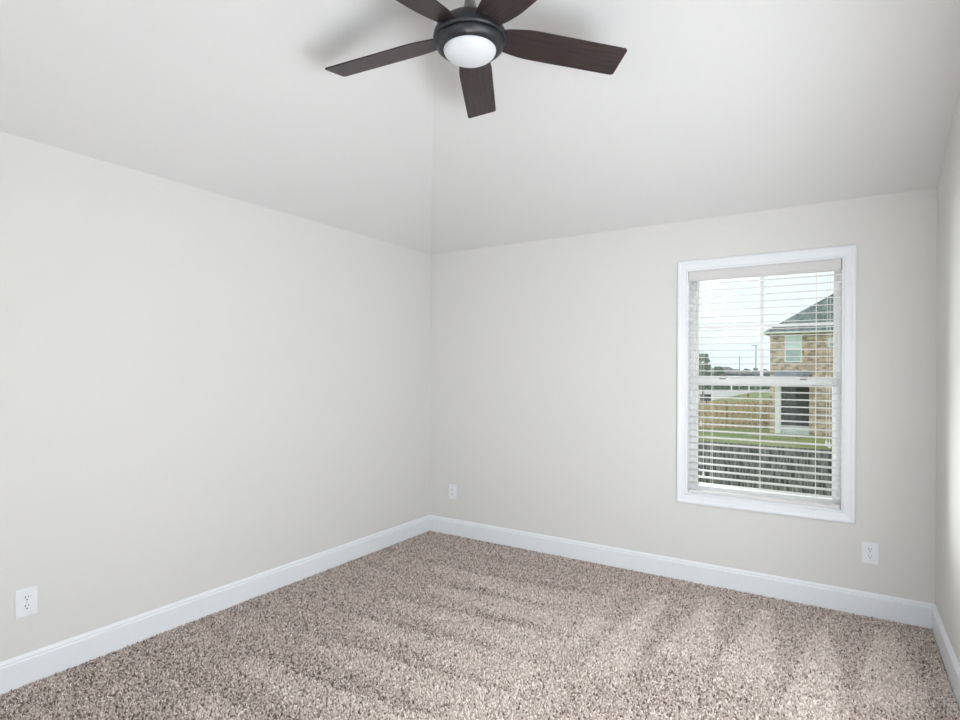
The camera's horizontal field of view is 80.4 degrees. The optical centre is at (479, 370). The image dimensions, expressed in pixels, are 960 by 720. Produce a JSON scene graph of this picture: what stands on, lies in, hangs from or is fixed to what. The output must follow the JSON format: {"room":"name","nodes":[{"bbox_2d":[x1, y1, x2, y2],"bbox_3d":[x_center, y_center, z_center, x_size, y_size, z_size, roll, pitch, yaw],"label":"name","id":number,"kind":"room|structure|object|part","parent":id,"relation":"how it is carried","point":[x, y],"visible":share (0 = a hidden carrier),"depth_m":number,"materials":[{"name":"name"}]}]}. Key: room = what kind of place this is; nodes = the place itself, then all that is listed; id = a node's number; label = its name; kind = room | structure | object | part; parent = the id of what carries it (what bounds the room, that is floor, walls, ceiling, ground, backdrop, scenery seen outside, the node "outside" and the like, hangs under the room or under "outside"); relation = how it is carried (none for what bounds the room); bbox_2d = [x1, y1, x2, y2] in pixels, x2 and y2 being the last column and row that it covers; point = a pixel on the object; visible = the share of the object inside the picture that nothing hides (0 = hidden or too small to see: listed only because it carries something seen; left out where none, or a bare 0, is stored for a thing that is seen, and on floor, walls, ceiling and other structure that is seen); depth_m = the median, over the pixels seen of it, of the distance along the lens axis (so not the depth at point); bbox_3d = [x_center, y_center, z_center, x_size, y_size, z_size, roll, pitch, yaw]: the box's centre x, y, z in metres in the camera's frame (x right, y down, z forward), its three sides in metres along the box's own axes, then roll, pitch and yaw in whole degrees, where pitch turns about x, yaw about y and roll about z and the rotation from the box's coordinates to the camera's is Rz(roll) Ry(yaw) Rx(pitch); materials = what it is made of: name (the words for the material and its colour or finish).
{"room":"empty bedroom","nodes":[
{"label":"empty bedroom","id":0,"kind":"room"},
{"bbox_2d":[0,131,430,661],"bbox_3d":[-1.656,0.161,3.259,0.180,2.881,4.250,0,0,33],"label":"wall","id":1,"kind":"structure","parent":0,"point":[201,390],"depth_m":3.09,"materials":[{"name":"paint"}]},
{"bbox_2d":[15,585,37,618],"bbox_3d":[-2.017,1.029,2.527,0.008,0.125,0.084,0,0,33],"label":"wall outlet","id":2,"kind":"object","parent":1,"relation":"attached to","point":[26,600],"visible":1,"depth_m":2.52,"materials":[{"name":"white plastic"}]},
{"bbox_2d":[22,594,31,601],"bbox_3d":[-2.017,1.009,2.527,0.008,0.028,0.034,0,0,33],"label":"receptacle","id":3,"kind":"object","parent":2,"relation":"attached to","point":[25,597],"depth_m":2.53,"materials":[{"name":"grey plastic"}]},
{"bbox_2d":[22,603,31,610],"bbox_3d":[-2.017,1.048,2.527,0.008,0.028,0.034,0,0,33],"label":"receptacle","id":4,"kind":"object","parent":2,"relation":"attached to","point":[25,606],"depth_m":2.53,"materials":[{"name":"grey plastic"}]},
{"bbox_2d":[0,515,429,694],"bbox_3d":[-1.580,1.331,3.207,0.014,0.143,4.250,0,0,33],"label":"baseboard","id":5,"kind":"structure","parent":1,"relation":"attached to","point":[16,672],"depth_m":3.10,"materials":[{"name":"white paint"}]},
{"bbox_2d":[0,0,959,254],"bbox_3d":[-0.098,-1.429,2.275,3.852,0.986,4.704,0,0,33],"label":"ceiling","id":6,"kind":"structure","parent":0,"point":[711,108],"depth_m":2.85,"materials":[{"name":"paint"}]},
{"bbox_2d":[325,0,626,117],"bbox_3d":[-0.071,-1.536,2.307,1.303,0.542,1.295,0,0,33],"label":"ceiling fan","id":7,"kind":"object","parent":6,"relation":"hanging from","point":[470,37],"visible":1,"depth_m":2.36,"materials":[{"name":"brown wood"}]},
{"bbox_3d":[-0.402,-1.361,2.467,0.562,0.006,0.151,-2,13,22],"label":"blade","id":8,"kind":"part","parent":7,"relation":"part of","materials":[{"name":"brown wood"}]},
{"bbox_3d":[-0.295,-1.361,2.021,0.151,0.006,0.562,18,14,39],"label":"blade","id":9,"kind":"part","parent":7,"relation":"part of","materials":[{"name":"brown wood"}]},
{"bbox_3d":[-0.011,-1.359,2.708,0.151,0.006,0.562,-13,-3,4],"label":"blade","id":10,"kind":"part","parent":7,"relation":"part of","materials":[{"name":"brown wood"}]},
{"bbox_3d":[0.163,-1.358,1.985,0.151,0.006,0.562,16,-6,-31],"label":"blade","id":11,"kind":"part","parent":7,"relation":"part of","materials":[{"name":"brown wood"}]},
{"bbox_3d":[0.339,-1.357,2.410,0.562,0.006,0.151,3,-14,-14],"label":"blade","id":12,"kind":"part","parent":7,"relation":"part of","materials":[{"name":"brown wood"}]},
{"bbox_2d":[2,536,958,719],"bbox_3d":[-0.310,1.508,1.967,3.852,0.200,5.330,0,0,33],"label":"floor","id":13,"kind":"structure","parent":0,"point":[431,536],"depth_m":2.58,"materials":[{"name":"brown carpet"}]},
{"bbox_2d":[0,531,959,719],"bbox_3d":[0.066,1.405,2.556,3.484,0.028,3.559,0,0,33],"label":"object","id":14,"kind":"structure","parent":13,"relation":"on","point":[459,562],"depth_m":2.79,"materials":[{"name":"beige carpet"}]},
{"bbox_2d":[430,188,936,603],"bbox_3d":[1.084,0.175,4.137,3.852,2.881,0.180,0,0,33],"label":"wall","id":15,"kind":"structure","parent":0,"point":[553,389],"depth_m":3.98,"materials":[{"name":"paint"}]},
{"bbox_2d":[449,484,456,499],"bbox_3d":[-0.235,1.035,4.865,0.084,0.125,0.008,0,0,33],"label":"wall outlet","id":16,"kind":"object","parent":15,"relation":"attached to","point":[452,488],"visible":1,"depth_m":4.86,"materials":[{"name":"white plastic"}]},
{"bbox_2d":[430,515,933,628],"bbox_3d":[1.025,1.344,4.055,3.492,0.143,0.014,0,0,33],"label":"baseboard","id":17,"kind":"structure","parent":15,"relation":"attached to","point":[879,606],"depth_m":3.74,"materials":[{"name":"white paint"}]},
{"bbox_2d":[688,270,841,509],"bbox_3d":[1.815,0.076,3.662,0.881,1.498,0.163,0,0,33],"label":"window","id":18,"kind":"structure","parent":15,"relation":"in","point":[838,300],"depth_m":3.70,"materials":[{"name":"white paint"}]},
{"bbox_2d":[688,258,841,508],"bbox_3d":[1.783,0.073,3.615,0.877,1.492,0.076,0,0,33],"label":"window blind","id":19,"kind":"object","parent":18,"relation":"attached to","point":[827,265],"visible":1,"depth_m":3.59,"materials":[{"name":"white plastic"}]},
{"bbox_3d":[1.473,-0.140,3.781,0.003,0.945,0.010,0,0,33],"label":"pull cord","id":20,"kind":"part","parent":19,"relation":"part of","materials":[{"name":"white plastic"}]},
{"bbox_3d":[1.488,0.029,3.772,0.003,1.282,0.010,0,0,33],"label":"pull cord","id":21,"kind":"part","parent":19,"relation":"part of","materials":[{"name":"white fabric"}]},
{"bbox_3d":[1.544,0.091,3.778,0.002,1.436,0.058,0,0,33],"label":"ladder cord","id":22,"kind":"part","parent":19,"relation":"part of","materials":[{"name":"white fabric"}]},
{"bbox_3d":[1.788,0.092,3.622,0.002,1.436,0.058,0,0,33],"label":"ladder cord","id":23,"kind":"part","parent":19,"relation":"part of","materials":[{"name":"white fabric"}]},
{"bbox_3d":[1.784,0.810,3.622,0.865,0.018,0.052,0,0,33],"label":"rail","id":24,"kind":"part","parent":19,"relation":"part of","materials":[{"name":"white plastic"}]},
{"bbox_3d":[2.045,0.094,3.458,0.002,1.436,0.058,0,0,33],"label":"ladder cord","id":25,"kind":"part","parent":19,"relation":"part of","materials":[{"name":"white fabric"}]},
{"bbox_3d":[2.075,-0.097,3.397,0.003,1.025,0.010,0,0,33],"label":"pull cord","id":26,"kind":"part","parent":19,"relation":"part of","materials":[{"name":"white fabric"}]},
{"bbox_3d":[2.087,-0.092,3.389,0.003,1.035,0.010,0,0,33],"label":"pull cord","id":27,"kind":"part","parent":19,"relation":"part of","materials":[{"name":"white fabric"}]},
{"bbox_3d":[1.829,0.416,3.688,0.827,0.764,0.033,0,0,33],"label":"sash","id":28,"kind":"part","parent":18,"relation":"part of","materials":[{"name":"white plastic"}]},
{"bbox_2d":[699,277,832,375],"bbox_3d":[1.850,-0.284,3.714,0.799,0.664,0.012,0,0,33],"label":"window pane","id":29,"kind":"object","parent":18,"relation":"attached to","point":[818,323],"depth_m":3.71,"materials":[{"name":"clear glass"}]},
{"bbox_3d":[1.850,-0.279,3.714,0.827,0.734,0.024,0,0,33],"label":"sash","id":30,"kind":"part","parent":18,"relation":"part of","materials":[{"name":"glass"}]},
{"bbox_2d":[676,244,856,523],"bbox_3d":[1.765,0.076,3.584,1.013,1.630,0.018,0,0,33],"label":"trim","id":31,"kind":"structure","parent":15,"relation":"attached to","point":[848,253],"depth_m":3.47,"materials":[{"name":"white paint"}]},
{"bbox_2d":[861,541,878,564],"bbox_3d":[2.250,1.050,3.277,0.084,0.125,0.008,0,0,33],"label":"wall outlet","id":32,"kind":"object","parent":15,"relation":"attached to","point":[869,550],"visible":1,"depth_m":3.27,"materials":[{"name":"white plastic"}]},
{"bbox_2d":[867,547,873,552],"bbox_3d":[2.250,1.031,3.277,0.034,0.028,0.008,0,0,33],"label":"receptacle","id":33,"kind":"object","parent":32,"relation":"attached to","point":[869,549],"depth_m":3.27,"materials":[{"name":"grey plastic"}]},
{"bbox_2d":[867,554,873,558],"bbox_3d":[2.250,1.070,3.277,0.034,0.028,0.008,0,0,33],"label":"receptacle","id":34,"kind":"object","parent":32,"relation":"attached to","point":[869,556],"depth_m":3.27,"materials":[{"name":"grey plastic"}]},
{"bbox_2d":[935,86,959,664],"bbox_3d":[1.440,-0.233,1.282,0.180,3.700,4.250,0,0,33],"label":"wall","id":35,"kind":"structure","parent":0,"point":[947,534],"depth_m":2.74,"materials":[{"name":"paint"}]},
{"bbox_2d":[932,604,959,709],"bbox_3d":[1.350,1.345,1.334,0.014,0.143,4.250,0,0,33],"label":"baseboard","id":36,"kind":"structure","parent":35,"relation":"attached to","point":[949,659],"depth_m":2.68,"materials":[{"name":"white paint"}]},
{"label":"outside","id":37,"kind":"structure","parent":0,"visible":0},
{"bbox_2d":[698,392,831,449],"bbox_3d":[118.984,4.252,154.750,440.000,0.001,380.000,0,0,33],"label":"lawn","id":38,"kind":"structure","parent":37,"point":[753,394],"depth_m":32.76,"materials":[{"name":"green plant"}]},
{"bbox_2d":[699,394,711,402],"bbox_3d":[26.203,3.243,65.999,1.200,1.080,1.000,0,0,0],"label":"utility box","id":39,"kind":"object","parent":38,"relation":"on","point":[705,395],"visible":0.59,"depth_m":65.60,"materials":[{"name":"metal"}]},
{"bbox_2d":[699,353,715,400],"bbox_3d":[24.423,0.902,61.961,2.370,5.753,2.380,0,0,33],"label":"tree","id":40,"kind":"object","parent":38,"relation":"on","point":[706,360],"visible":0.46,"depth_m":61.61,"materials":[{"name":"green plant"}]},
{"bbox_2d":[712,366,724,375],"bbox_3d":[62.346,1.362,149.955,4.566,5.220,4.600,0,0,33],"label":"tree","id":41,"kind":"object","parent":38,"relation":"on","point":[715,367],"visible":0.42,"depth_m":148.48,"materials":[{"name":"green plant"}]},
{"bbox_2d":[723,367,735,372],"bbox_3d":[97.161,1.242,225.487,11.000,5.800,8.000,0,0,4],"label":"house","id":42,"kind":"structure","parent":38,"relation":"on","point":[724,368],"depth_m":223.58,"materials":[{"name":"grey"}]},
{"bbox_2d":[698,400,769,428],"bbox_3d":[16.307,2.823,36.937,5.420,1.819,0.185,0,0,0],"label":"picket fence","id":43,"kind":"object","parent":38,"relation":"on","point":[700,407],"visible":0.73,"depth_m":36.86,"materials":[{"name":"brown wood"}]},
{"bbox_3d":[16.278,2.751,36.899,5.262,0.090,0.060,0,0,0],"label":"rail","id":44,"kind":"part","parent":43,"relation":"part of","materials":[{"name":"brown wood"}]},
{"bbox_3d":[16.275,3.387,36.899,5.262,0.090,0.060,0,0,0],"label":"rail","id":45,"kind":"part","parent":43,"relation":"part of","materials":[{"name":"brown wood"}]},
{"bbox_2d":[699,385,769,389],"bbox_3d":[53.333,3.096,118.980,23.807,2.577,15.544,0,0,33],"label":"hedge","id":46,"kind":"object","parent":38,"relation":"on","point":[714,387],"visible":0.26,"depth_m":118.52,"materials":[{"name":"green plant"}]},
{"bbox_2d":[725,371,759,375],"bbox_3d":[89.542,2.003,193.488,9.500,4.200,8.000,0,0,4],"label":"house","id":47,"kind":"structure","parent":38,"relation":"on","point":[742,373],"depth_m":190.23,"materials":[{"name":"grey"}]},
{"bbox_2d":[753,371,769,375],"bbox_3d":[112.791,1.971,225.487,12.000,4.500,8.000,0,0,4],"label":"house","id":48,"kind":"structure","parent":38,"relation":"on","point":[764,373],"depth_m":222.08,"materials":[{"name":"grey"}]},
{"bbox_2d":[698,441,831,496],"bbox_3d":[6.217,2.732,14.104,9.930,1.900,0.191,0,0,32],"label":"fence","id":49,"kind":"object","parent":38,"relation":"on","point":[706,447],"visible":0.19,"depth_m":13.58,"materials":[{"name":"grey wood"}]},
{"bbox_2d":[764,293,833,435],"bbox_3d":[26.743,-1.326,34.852,15.660,10.222,12.070,0,0,33],"label":"brick house","id":50,"kind":"structure","parent":38,"relation":"on","point":[825,308],"depth_m":33.65,"materials":[{"name":"brown brick"}]},
{"bbox_3d":[17.888,2.266,34.098,0.300,2.950,0.220,0,0,33],"label":"porch post","id":51,"kind":"part","parent":50,"relation":"part of","materials":[{"name":"white wood"}]},
{"bbox_2d":[786,336,800,347],"bbox_3d":[18.615,-1.713,33.746,0.770,0.705,0.010,0,0,33],"label":"shade","id":52,"kind":"object","parent":50,"relation":"hanging from","point":[788,338],"depth_m":33.73,"materials":[{"name":"white fabric"}]},
{"bbox_3d":[18.611,-0.948,33.746,0.770,0.705,0.010,0,0,33],"label":"pane","id":53,"kind":"part","parent":50,"relation":"part of","materials":[{"name":"green glass"}]},
{"bbox_3d":[18.690,3.495,33.729,1.460,0.500,0.130,0,0,33],"label":"porch panel","id":54,"kind":"part","parent":50,"relation":"part of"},
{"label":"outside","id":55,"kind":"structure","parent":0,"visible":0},
{"bbox_2d":[698,389,769,400],"bbox_3d":[34.026,3.802,95.636,52.163,0.001,112.421,0,0,33],"label":"street","id":56,"kind":"structure","parent":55,"point":[714,394],"depth_m":97.16,"materials":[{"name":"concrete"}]},
{"bbox_2d":[751,345,756,390],"bbox_3d":[54.024,-0.603,112.001,1.050,9.052,0.300,0,0,1],"label":"pole","id":57,"kind":"object","parent":56,"relation":"on","point":[751,345],"visible":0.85,"depth_m":111.94,"materials":[{"name":"metal"}]}
]}

